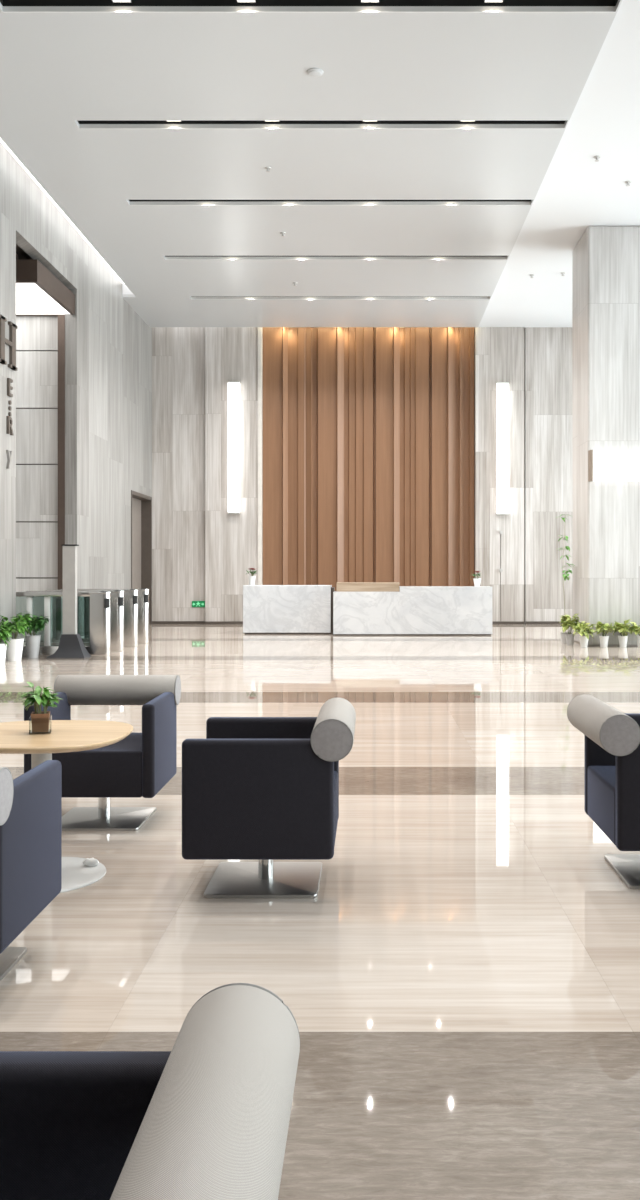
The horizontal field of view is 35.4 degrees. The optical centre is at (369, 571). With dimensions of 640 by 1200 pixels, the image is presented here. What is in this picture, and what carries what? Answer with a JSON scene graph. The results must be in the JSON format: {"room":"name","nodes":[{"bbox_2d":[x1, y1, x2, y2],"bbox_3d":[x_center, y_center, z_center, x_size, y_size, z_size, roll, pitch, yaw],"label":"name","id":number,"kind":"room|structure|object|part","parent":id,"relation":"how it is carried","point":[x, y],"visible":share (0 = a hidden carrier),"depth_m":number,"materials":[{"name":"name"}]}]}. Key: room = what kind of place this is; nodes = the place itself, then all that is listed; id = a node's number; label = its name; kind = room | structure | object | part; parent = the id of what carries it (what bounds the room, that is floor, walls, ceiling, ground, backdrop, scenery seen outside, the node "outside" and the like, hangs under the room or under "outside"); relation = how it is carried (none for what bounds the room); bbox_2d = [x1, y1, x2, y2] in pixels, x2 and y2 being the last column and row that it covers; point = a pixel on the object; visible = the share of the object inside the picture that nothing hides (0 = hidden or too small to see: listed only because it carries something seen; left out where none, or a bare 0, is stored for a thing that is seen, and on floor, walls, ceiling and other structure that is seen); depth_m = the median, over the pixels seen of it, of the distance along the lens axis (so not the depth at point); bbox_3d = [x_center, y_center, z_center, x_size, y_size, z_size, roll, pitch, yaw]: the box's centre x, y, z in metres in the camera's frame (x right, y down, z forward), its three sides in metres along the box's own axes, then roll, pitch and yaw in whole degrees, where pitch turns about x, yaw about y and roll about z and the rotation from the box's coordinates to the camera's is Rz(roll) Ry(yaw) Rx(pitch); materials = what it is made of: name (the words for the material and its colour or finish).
{"room":"lobby","nodes":[
{"label":"lobby","id":0,"kind":"room"},
{"bbox_2d":[16,244,32,259],"bbox_3d":[-8.105,-5.845,18.255,3.990,0.150,4.150,0,0,0],"label":"ceiling","id":1,"kind":"structure","parent":0,"point":[22,255],"depth_m":18.17,"materials":[{"name":"brown metal"}]},
{"bbox_2d":[16,254,74,315],"bbox_3d":[-7.710,-5.460,18.945,3.600,0.620,2.370,0,0,0],"label":"ceiling box","id":2,"kind":"object","parent":1,"relation":"hanging from","point":[39,292],"visible":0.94,"depth_m":18.79,"materials":[{"name":"brown metal"}]},
{"bbox_2d":[16,283,69,313],"bbox_3d":[-7.710,-5.180,18.945,3.460,0.020,2.230,0,0,0],"label":"diffuser","id":3,"kind":"object","parent":2,"relation":"attached to","point":[31,298],"depth_m":19.11,"materials":[{"name":"white"}]},
{"bbox_2d":[16,316,57,640],"bbox_3d":[-8.105,-2.850,20.290,3.990,8.500,0.280,0,0,0],"label":"wall","id":4,"kind":"structure","parent":0,"point":[36,336],"depth_m":20.15,"materials":[{"name":"stone"}]},
{"bbox_2d":[0,142,151,658],"bbox_3d":[-5.990,-2.850,11.610,0.240,8.500,31.220,0,0,0],"label":"wall","id":5,"kind":"structure","parent":0,"point":[108,345],"depth_m":20.78,"materials":[{"name":"stone"}]},
{"bbox_2d":[0,314,16,370],"bbox_3d":[-5.845,-3.690,16.110,0.050,0.740,0.800,0,0,0],"label":"sign letter","id":6,"kind":"object","parent":5,"relation":"attached to","point":[11,342],"visible":1,"depth_m":16.20,"materials":[{"name":"brown metal"}]},
{"bbox_2d":[6,450,12,468],"bbox_3d":[-5.850,-1.820,16.220,0.040,0.295,0.200,0,0,0],"label":"sign letter","id":7,"kind":"object","parent":5,"relation":"attached to","point":[8,452],"visible":1,"depth_m":16.17,"materials":[{"name":"metal"}]},
{"bbox_2d":[6,416,13,434],"bbox_3d":[-5.850,-2.376,16.258,0.040,0.282,0.225,0,0,0],"label":"sign letter","id":8,"kind":"object","parent":5,"relation":"attached to","point":[9,422],"visible":1,"depth_m":16.17,"materials":[{"name":"brown metal"}]},
{"bbox_2d":[7,378,12,396],"bbox_3d":[-5.850,-2.996,16.249,0.040,0.282,0.168,0,0,0],"label":"sign letter","id":9,"kind":"object","parent":5,"relation":"attached to","point":[9,380],"visible":1,"depth_m":16.17,"materials":[{"name":"brown metal"}]},
{"bbox_2d":[58,315,64,597],"bbox_3d":[-6.180,-1.875,20.100,0.140,6.550,0.180,0,0,0],"label":"trim","id":10,"kind":"structure","parent":5,"relation":"attached to","point":[61,318],"depth_m":20.01,"materials":[{"name":"brown metal"}]},
{"bbox_2d":[0,138,123,283],"bbox_3d":[-5.710,-6.827,9.825,0.280,0.025,27.650,0,0,0],"label":"light","id":11,"kind":"object","parent":5,"relation":"attached to","point":[1,141],"visible":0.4,"depth_m":18.54,"materials":[{"name":"white"}]},
{"bbox_2d":[122,284,132,293],"bbox_3d":[-1.498,-6.742,11.660,8.745,0.325,31.320,0,0,0],"label":"trim","id":12,"kind":"structure","parent":5,"relation":"attached to","point":[125,290],"depth_m":23.70,"materials":[{"name":"white paint"}]},
{"bbox_2d":[131,490,151,623],"bbox_3d":[-6.013,-0.305,25.710,0.315,3.410,2.300,0,0,0],"label":"door","id":13,"kind":"structure","parent":5,"relation":"in","point":[141,504],"depth_m":26.77,"materials":[{"name":"brown metal"}]},
{"bbox_2d":[0,0,621,326],"bbox_3d":[-1.498,-6.548,11.310,8.745,0.065,30.620,0,0,0],"label":"ceiling","id":14,"kind":"structure","parent":0,"point":[59,70],"depth_m":15.10,"materials":[{"name":"white paint"}]},
{"bbox_2d":[3,6,614,299],"bbox_3d":[-0.708,-6.548,13.181,7.125,0.065,21.462,0,0,0],"label":"ceiling light strip","id":15,"kind":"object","parent":14,"relation":"attached to","point":[5,8],"depth_m":14.69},
{"bbox_2d":[0,0,617,5],"bbox_3d":[-0.715,-6.737,11.500,7.170,0.315,0.320,0,0,0],"label":"trim","id":16,"kind":"structure","parent":14,"relation":"attached to","point":[3,2],"depth_m":11.63,"materials":[{"name":"black metal"}]},
{"bbox_2d":[112,0,130,1],"bbox_3d":[-2.870,-6.735,11.510,0.210,0.280,0.140,0,0,0],"label":"recessed light","id":17,"kind":"object","parent":16,"relation":"hanging from","point":[112,0],"visible":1,"depth_m":11.57,"materials":[{"name":"white paint"}]},
{"bbox_2d":[237,0,255,1],"bbox_3d":[-1.430,-6.735,11.510,0.210,0.280,0.140,0,0,0],"label":"recessed light","id":18,"kind":"object","parent":16,"relation":"hanging from","point":[237,0],"visible":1,"depth_m":11.57,"materials":[{"name":"white"}]},
{"bbox_2d":[361,0,378,1],"bbox_3d":[0.000,-6.735,11.510,0.210,0.280,0.140,0,0,0],"label":"recessed light","id":19,"kind":"object","parent":16,"relation":"hanging from","point":[361,0],"visible":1,"depth_m":11.57,"materials":[{"name":"white"}]},
{"bbox_2d":[484,0,502,1],"bbox_3d":[1.430,-6.735,11.510,0.210,0.280,0.140,0,0,0],"label":"recessed light","id":20,"kind":"object","parent":16,"relation":"hanging from","point":[484,0],"visible":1,"depth_m":11.57,"materials":[{"name":"white"}]},
{"bbox_2d":[307,68,322,76],"bbox_3d":[-0.717,-6.497,13.030,0.220,0.037,0.220,0,0,0],"label":"smoke detector","id":21,"kind":"object","parent":14,"relation":"attached to","point":[313,72],"visible":1,"depth_m":12.98,"materials":[{"name":"white plastic"}]},
{"bbox_2d":[78,121,564,123],"bbox_3d":[-0.715,-6.737,14.560,7.170,0.315,0.320,0,0,0],"label":"trim","id":22,"kind":"structure","parent":14,"relation":"attached to","point":[79,122],"depth_m":14.69,"materials":[{"name":"black metal"}]},
{"bbox_2d":[129,200,530,201],"bbox_3d":[-0.715,-6.737,17.630,7.170,0.315,0.320,0,0,0],"label":"trim","id":23,"kind":"structure","parent":14,"relation":"attached to","point":[129,200],"depth_m":17.76,"materials":[{"name":"black metal"}]},
{"bbox_2d":[165,256,506,256],"bbox_3d":[-0.715,-6.737,20.730,7.170,0.315,0.320,0,0,0],"label":"trim","id":24,"kind":"structure","parent":14,"relation":"attached to","point":[165,256],"depth_m":20.86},
{"bbox_2d":[191,296,489,296],"bbox_3d":[-0.715,-6.737,23.770,7.170,0.315,0.320,0,0,0],"label":"trim","id":25,"kind":"structure","parent":14,"relation":"attached to","point":[191,296],"depth_m":23.90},
{"bbox_2d":[0,624,639,1199],"bbox_3d":[-1.500,1.500,11.610,18.000,0.200,31.820,0,0,0],"label":"floor","id":26,"kind":"structure","parent":0,"point":[459,982],"depth_m":3.93,"materials":[{"name":"stone"}]},
{"bbox_2d":[0,621,16,663],"bbox_3d":[-5.622,1.075,15.320,0.454,0.649,0.500,0,0,0],"label":"potted plant","id":27,"kind":"object","parent":26,"relation":"on","point":[5,632],"visible":1,"depth_m":15.26,"materials":[{"name":"green plant"}]},
{"bbox_3d":[-5.699,1.247,15.320,0.272,0.306,0.272,0,0,0],"label":"pot","id":28,"kind":"part","parent":27,"relation":"part of","materials":[{"name":"white ceramic"}]},
{"bbox_2d":[0,613,32,660],"bbox_3d":[-5.581,1.022,15.850,0.503,0.755,0.480,0,0,0],"label":"potted plant","id":29,"kind":"object","parent":26,"relation":"on","point":[14,649],"visible":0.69,"depth_m":15.75,"materials":[{"name":"green plant"}]},
{"bbox_3d":[-5.643,1.227,15.850,0.312,0.346,0.312,0,0,0],"label":"pot","id":30,"kind":"part","parent":29,"relation":"part of","materials":[{"name":"white ceramic"}]},
{"bbox_2d":[0,760,61,980],"bbox_3d":[-1.507,1.006,3.409,0.720,0.787,0.723,0,0,0],"label":"armchair","id":31,"kind":"object","parent":26,"relation":"on","point":[30,803],"visible":1,"depth_m":3.41,"materials":[{"name":"blue fabric"}]},
{"bbox_3d":[-1.507,1.392,3.450,0.490,0.016,0.490,0,0,0],"label":"plate","id":32,"kind":"part","parent":31,"relation":"part of","materials":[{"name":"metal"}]},
{"bbox_2d":[23,611,49,657],"bbox_3d":[-5.527,1.020,16.350,0.564,0.760,0.460,0,0,0],"label":"potted plant","id":33,"kind":"object","parent":26,"relation":"on","point":[37,623],"visible":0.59,"depth_m":16.27,"materials":[{"name":"green plant"}]},
{"bbox_3d":[-5.519,0.860,16.338,0.399,0.406,0.295,0,0,-29],"label":"stem","id":34,"kind":"part","parent":33,"relation":"part of","materials":[{"name":"green plant"}]},
{"bbox_3d":[-5.510,1.217,16.350,0.252,0.366,0.252,0,0,0],"label":"pot","id":35,"kind":"part","parent":33,"relation":"part of","materials":[{"name":"white ceramic"}]},
{"bbox_2d":[16,591,110,655],"bbox_3d":[-5.216,0.863,16.953,1.728,1.075,0.533,0,0,0],"label":"gate","id":36,"kind":"object","parent":26,"relation":"on","point":[100,602],"visible":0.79,"depth_m":16.72,"materials":[{"name":"silver metal"}]},
{"bbox_3d":[-5.715,0.825,16.800,0.090,0.830,0.100,0,0,0],"label":"post","id":37,"kind":"part","parent":36,"relation":"part of","materials":[{"name":"white paint"}]},
{"bbox_3d":[-5.415,0.825,16.800,0.090,0.830,0.100,0,0,0],"label":"post","id":38,"kind":"part","parent":36,"relation":"part of","materials":[{"name":"white paint"}]},
{"bbox_3d":[-5.380,0.372,16.800,1.400,0.076,0.170,0,0,0],"label":"rail","id":39,"kind":"part","parent":36,"relation":"part of","materials":[{"name":"silver metal"}]},
{"bbox_3d":[-5.380,1.320,16.800,1.400,0.160,0.170,0,0,0],"label":"rail","id":40,"kind":"part","parent":36,"relation":"part of","materials":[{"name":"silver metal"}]},
{"bbox_2d":[0,720,132,892],"bbox_3d":[-1.510,1.069,4.600,0.790,0.661,0.790,0,0,0],"label":"table","id":41,"kind":"object","parent":26,"relation":"on","point":[65,736],"visible":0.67,"depth_m":4.55,"materials":[{"name":"brown wood"}]},
{"bbox_2d":[20,682,62,734],"bbox_3d":[-1.509,0.623,4.596,0.195,0.233,0.200,0,0,-14],"label":"table plant","id":42,"kind":"object","parent":41,"relation":"on","point":[40,720],"visible":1,"depth_m":4.57,"materials":[{"name":"green plant"}]},
{"bbox_3d":[-1.515,0.690,4.600,0.080,0.085,0.080,0,0,-14],"label":"pot","id":43,"kind":"part","parent":42,"relation":"part of","materials":[{"name":"brown wood"}]},
{"bbox_3d":[-1.517,0.592,4.602,0.080,0.136,0.108,0,0,39],"label":"stem","id":44,"kind":"part","parent":42,"relation":"part of","materials":[{"name":"green plant"}]},
{"bbox_2d":[46,544,90,657],"bbox_3d":[-4.947,0.475,16.420,0.625,1.850,0.400,0,0,0],"label":"totem","id":45,"kind":"object","parent":26,"relation":"on","point":[71,645],"visible":1,"depth_m":16.37,"materials":[{"name":"grey metal"}]},
{"bbox_3d":[-4.928,0.305,16.420,0.215,1.470,0.100,0,0,0],"label":"panel","id":46,"kind":"part","parent":45,"relation":"part of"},
{"bbox_2d":[25,590,124,650],"bbox_3d":[-5.216,0.863,17.873,1.728,1.075,0.533,0,0,0],"label":"gate","id":47,"kind":"object","parent":26,"relation":"on","point":[117,596],"visible":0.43,"depth_m":17.62,"materials":[{"name":"silver metal"}]},
{"bbox_3d":[-5.380,1.320,17.720,1.400,0.160,0.170,0,0,0],"label":"rail","id":48,"kind":"part","parent":47,"relation":"part of","materials":[{"name":"silver metal"}]},
{"bbox_3d":[-5.415,0.825,17.720,0.090,0.830,0.100,0,0,0],"label":"post","id":49,"kind":"part","parent":47,"relation":"part of","materials":[{"name":"silver metal"}]},
{"bbox_3d":[-5.380,0.372,17.720,1.400,0.076,0.170,0,0,0],"label":"rail","id":50,"kind":"part","parent":47,"relation":"part of","materials":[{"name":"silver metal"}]},
{"bbox_2d":[45,589,138,646],"bbox_3d":[-5.216,0.863,18.953,1.728,1.075,0.533,0,0,0],"label":"gate","id":51,"kind":"object","parent":26,"relation":"on","point":[131,595],"visible":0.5,"depth_m":18.72,"materials":[{"name":"silver metal"}]},
{"bbox_3d":[-6.015,0.825,18.800,0.090,0.830,0.100,0,0,0],"label":"post","id":52,"kind":"part","parent":51,"relation":"part of","materials":[{"name":"white paint"}]},
{"bbox_3d":[-5.380,1.320,18.800,1.400,0.160,0.170,0,0,0],"label":"rail","id":53,"kind":"part","parent":51,"relation":"part of","materials":[{"name":"silver metal"}]},
{"bbox_3d":[-5.380,0.372,18.800,1.400,0.076,0.170,0,0,0],"label":"rail","id":54,"kind":"part","parent":51,"relation":"part of","materials":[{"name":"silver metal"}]},
{"bbox_3d":[-5.415,0.825,18.800,0.090,0.830,0.100,0,0,0],"label":"post","id":55,"kind":"part","parent":51,"relation":"part of","materials":[{"name":"green glass"}]},
{"bbox_2d":[24,675,180,830],"bbox_3d":[-1.500,1.006,5.688,0.720,0.787,0.723,0,0,0],"label":"armchair","id":56,"kind":"object","parent":26,"relation":"on","point":[138,765],"visible":0.88,"depth_m":5.53,"materials":[{"name":"blue fabric"}]},
{"bbox_3d":[-1.815,0.957,5.646,0.070,0.504,0.640,0,0,0],"label":"arm","id":57,"kind":"part","parent":56,"relation":"part of","materials":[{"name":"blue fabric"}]},
{"bbox_3d":[-1.500,1.080,5.646,0.570,0.250,0.636,0,0,0],"label":"seat","id":58,"kind":"part","parent":56,"relation":"part of","materials":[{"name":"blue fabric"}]},
{"bbox_3d":[-1.500,1.392,5.646,0.490,0.016,0.490,0,0,0],"label":"plate","id":59,"kind":"part","parent":56,"relation":"part of","materials":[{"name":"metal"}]},
{"bbox_3d":[-1.185,0.957,5.646,0.070,0.504,0.640,0,0,0],"label":"arm","id":60,"kind":"part","parent":56,"relation":"part of","materials":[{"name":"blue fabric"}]},
{"bbox_2d":[61,588,148,642],"bbox_3d":[-5.216,0.863,19.873,1.728,1.075,0.533,0,0,0],"label":"gate","id":61,"kind":"object","parent":26,"relation":"on","point":[143,593],"visible":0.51,"depth_m":19.63,"materials":[{"name":"silver metal"}]},
{"bbox_3d":[-5.715,0.825,19.720,0.090,0.830,0.100,0,0,0],"label":"post","id":62,"kind":"part","parent":61,"relation":"part of","materials":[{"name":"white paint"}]},
{"bbox_3d":[-5.380,0.372,19.720,1.400,0.076,0.170,0,0,0],"label":"rail","id":63,"kind":"part","parent":61,"relation":"part of","materials":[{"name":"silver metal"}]},
{"bbox_2d":[0,983,299,1199],"bbox_3d":[-0.466,1.006,1.138,0.723,0.787,0.720,0,0,0],"label":"armchair","id":64,"kind":"object","parent":26,"relation":"on","point":[207,1117],"visible":1,"depth_m":1.39,"materials":[{"name":"blue fabric"}]},
{"bbox_3d":[-0.507,0.957,1.453,0.640,0.504,0.070,0,0,0],"label":"arm","id":65,"kind":"part","parent":64,"relation":"part of","materials":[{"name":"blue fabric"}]},
{"bbox_2d":[182,697,355,897],"bbox_3d":[-0.430,1.006,4.534,0.723,0.787,0.720,0,0,0],"label":"armchair","id":66,"kind":"object","parent":26,"relation":"on","point":[265,790],"visible":1,"depth_m":4.18,"materials":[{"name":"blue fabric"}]},
{"bbox_3d":[-0.472,0.957,4.219,0.640,0.504,0.070,0,0,0],"label":"arm","id":67,"kind":"part","parent":66,"relation":"part of","materials":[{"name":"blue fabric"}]},
{"bbox_3d":[-0.472,1.392,4.534,0.490,0.016,0.490,0,0,0],"label":"plate","id":68,"kind":"part","parent":66,"relation":"part of","materials":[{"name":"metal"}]},
{"bbox_3d":[-0.472,0.957,4.849,0.640,0.504,0.070,0,0,0],"label":"arm","id":69,"kind":"part","parent":66,"relation":"part of","materials":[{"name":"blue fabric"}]},
{"bbox_3d":[-0.472,1.080,4.534,0.636,0.250,0.570,0,0,0],"label":"seat","id":70,"kind":"part","parent":66,"relation":"part of","materials":[{"name":"blue fabric"}]},
{"bbox_2d":[243,582,491,634],"bbox_3d":[-0.080,0.818,22.650,5.560,1.165,1.200,0,0,0],"label":"reception desk","id":71,"kind":"object","parent":26,"relation":"on","point":[355,608],"visible":1,"depth_m":22.05,"materials":[{"name":"white stone"}]},
{"bbox_2d":[246,568,256,584],"bbox_3d":[-2.680,0.104,22.818,0.274,0.387,0.291,0,0,-24],"label":"potted flower","id":72,"kind":"object","parent":71,"relation":"on","point":[251,578],"visible":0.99,"depth_m":22.75,"materials":[{"name":"white ceramic"}]},
{"bbox_3d":[-2.690,0.195,22.800,0.172,0.206,0.172,0,0,0],"label":"pot","id":73,"kind":"part","parent":72,"relation":"part of","materials":[{"name":"white ceramic"}]},
{"bbox_2d":[473,571,480,585],"bbox_3d":[2.407,0.149,22.506,0.328,0.347,0.232,0,0,44],"label":"potted flower","id":74,"kind":"object","parent":71,"relation":"on","point":[476,581],"visible":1,"depth_m":22.45,"materials":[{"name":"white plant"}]},
{"bbox_3d":[2.408,0.235,22.500,0.182,0.176,0.182,0,0,0],"label":"pot","id":75,"kind":"part","parent":74,"relation":"part of","materials":[{"name":"white ceramic"}]},
{"bbox_2d":[556,514,574,642],"bbox_3d":[3.849,0.130,19.740,0.399,2.540,0.300,0,0,0],"label":"plant","id":76,"kind":"object","parent":26,"relation":"on","point":[563,636],"visible":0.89,"depth_m":19.74,"materials":[{"name":"green plant"}]},
{"bbox_3d":[3.861,1.297,19.750,0.212,0.206,0.212,0,0,0],"label":"pot","id":77,"kind":"part","parent":76,"relation":"part of","materials":[{"name":"white ceramic"}]},
{"bbox_3d":[3.858,0.041,19.751,0.156,2.358,0.101,0,0,0],"label":"stem","id":78,"kind":"part","parent":76,"relation":"part of","materials":[{"name":"green plant"}]},
{"bbox_2d":[560,614,579,644],"bbox_3d":[3.828,1.099,19.251,0.374,0.603,0.498,0,0,0],"label":"potted plant","id":79,"kind":"object","parent":26,"relation":"on","point":[568,622],"visible":0.89,"depth_m":19.18,"materials":[{"name":"green plant"}]},
{"bbox_3d":[3.850,1.297,19.250,0.188,0.206,0.188,0,0,0],"label":"pot","id":80,"kind":"part","parent":79,"relation":"part of","materials":[{"name":"grey ceramic"}]},
{"bbox_2d":[572,621,593,646],"bbox_3d":[3.972,1.161,18.661,0.373,0.477,0.494,0,0,0],"label":"potted plant","id":81,"kind":"object","parent":26,"relation":"on","point":[582,628],"visible":1,"depth_m":18.59,"materials":[{"name":"green plant"}]},
{"bbox_3d":[3.993,1.297,18.660,0.188,0.206,0.188,0,0,0],"label":"pot","id":82,"kind":"part","parent":81,"relation":"part of","materials":[{"name":"white ceramic"}]},
{"bbox_2d":[567,694,639,888],"bbox_3d":[1.349,1.006,4.660,0.723,0.787,0.720,0,0,0],"label":"armchair","id":83,"kind":"object","parent":26,"relation":"on","point":[611,736],"visible":1,"depth_m":4.43,"materials":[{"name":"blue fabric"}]},
{"bbox_3d":[1.390,1.080,4.660,0.636,0.250,0.570,0,0,0],"label":"seat","id":84,"kind":"part","parent":83,"relation":"part of","materials":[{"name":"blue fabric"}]},
{"bbox_3d":[1.390,0.957,4.975,0.640,0.504,0.070,0,0,0],"label":"arm","id":85,"kind":"part","parent":83,"relation":"part of","materials":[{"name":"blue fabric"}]},
{"bbox_3d":[1.390,1.392,4.660,0.490,0.016,0.490,0,0,0],"label":"plate","id":86,"kind":"part","parent":83,"relation":"part of","materials":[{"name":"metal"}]},
{"bbox_3d":[1.390,0.957,4.345,0.640,0.504,0.070,0,0,0],"label":"arm","id":87,"kind":"part","parent":83,"relation":"part of","materials":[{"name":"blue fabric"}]},
{"bbox_2d":[594,621,614,646],"bbox_3d":[4.366,1.156,18.659,0.329,0.488,0.463,0,0,0],"label":"potted plant","id":88,"kind":"object","parent":26,"relation":"on","point":[600,627],"visible":1,"depth_m":18.60,"materials":[{"name":"green plant"}]},
{"bbox_3d":[4.366,1.297,18.660,0.188,0.206,0.188,0,0,0],"label":"pot","id":89,"kind":"part","parent":88,"relation":"part of","materials":[{"name":"white ceramic"}]},
{"bbox_2d":[572,226,639,645],"bbox_3d":[4.878,-2.580,19.665,1.505,7.960,1.490,0,0,0],"label":"pillar","id":90,"kind":"structure","parent":26,"relation":"on","point":[606,259],"depth_m":18.92,"materials":[{"name":"stone"}]},
{"bbox_2d":[588,450,639,481],"bbox_3d":[4.878,-2.000,18.840,1.505,0.584,0.160,0,0,0],"label":"lamp","id":91,"kind":"object","parent":90,"relation":"attached to","point":[602,465],"visible":1,"depth_m":18.77,"materials":[{"name":"white"}]},
{"bbox_2d":[613,619,632,646],"bbox_3d":[4.726,1.135,18.671,0.329,0.530,0.478,0,0,0],"label":"potted plant","id":92,"kind":"object","parent":26,"relation":"on","point":[622,628],"visible":0.98,"depth_m":18.62,"materials":[{"name":"green plant"}]},
{"bbox_3d":[4.726,1.297,18.680,0.188,0.206,0.188,0,0,0],"label":"pot","id":93,"kind":"part","parent":92,"relation":"part of","materials":[{"name":"white ceramic"}]},
{"bbox_2d":[630,622,639,646],"bbox_3d":[5.068,1.164,18.696,0.330,0.472,0.427,0,0,0],"label":"potted plant","id":94,"kind":"object","parent":26,"relation":"on","point":[636,629],"visible":0.99,"depth_m":18.66,"materials":[{"name":"green plant"}]},
{"bbox_3d":[5.068,1.297,18.700,0.188,0.206,0.188,0,0,0],"label":"pot","id":95,"kind":"part","parent":94,"relation":"part of","materials":[{"name":"white ceramic"}]},
{"bbox_2d":[152,327,571,623],"bbox_3d":[0.595,-2.850,27.105,13.410,8.500,0.630,0,0,0],"label":"wall","id":96,"kind":"structure","parent":0,"point":[201,551],"depth_m":26.82,"materials":[{"name":"grey stone"}]},
{"bbox_2d":[192,601,204,606],"bbox_3d":[-4.617,0.863,26.902,0.350,0.165,0.036,0,0,0],"label":"exit sign","id":97,"kind":"object","parent":96,"relation":"attached to","point":[194,603],"visible":1,"depth_m":26.89,"materials":[{"name":"green plastic"}]},
{"bbox_2d":[228,381,239,513],"bbox_3d":[-3.635,-3.320,26.718,0.320,3.520,0.145,0,0,0],"label":"wall lamp","id":98,"kind":"object","parent":96,"relation":"attached to","point":[233,386],"visible":1,"depth_m":26.65,"materials":[{"name":"white"}]},
{"bbox_2d":[258,327,262,584],"bbox_3d":[-2.950,-2.607,27.035,0.100,8.015,0.570,0,0,0],"label":"trim","id":99,"kind":"structure","parent":96,"relation":"attached to","point":[260,329],"depth_m":26.75,"materials":[{"name":"stone"}]},
{"bbox_2d":[152,621,561,623],"bbox_3d":[0.565,1.363,26.849,12.870,0.075,0.147,0,0,0],"label":"baseboard","id":100,"kind":"structure","parent":96,"relation":"attached to","point":[153,622],"depth_m":26.80,"materials":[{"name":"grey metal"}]},
{"bbox_2d":[263,327,473,590],"bbox_3d":[-0.040,-2.607,27.105,5.707,8.015,0.390,0,0,0],"label":"wood panel","id":101,"kind":"object","parent":96,"relation":"attached to","point":[368,432],"visible":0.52,"depth_m":26.98,"materials":[{"name":"brown wood"}]},
{"bbox_2d":[499,531,502,620],"bbox_3d":[3.500,0.106,26.751,0.100,2.428,0.082,0,0,0],"label":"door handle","id":102,"kind":"structure","parent":96,"relation":"in","point":[500,532],"depth_m":26.78,"materials":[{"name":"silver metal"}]},
{"bbox_2d":[496,382,508,514],"bbox_3d":[3.540,-3.295,26.718,0.330,3.530,0.145,0,0,0],"label":"wall lamp","id":103,"kind":"object","parent":96,"relation":"attached to","point":[502,388],"visible":1,"depth_m":26.65,"materials":[{"name":"white"}]},
{"bbox_2d":[478,0,639,327],"bbox_3d":[4.938,-6.593,11.460,4.125,0.065,30.920,0,0,0],"label":"ceiling","id":104,"kind":"structure","parent":0,"point":[576,192],"depth_m":17.29,"materials":[{"name":"white paint"}]}
]}

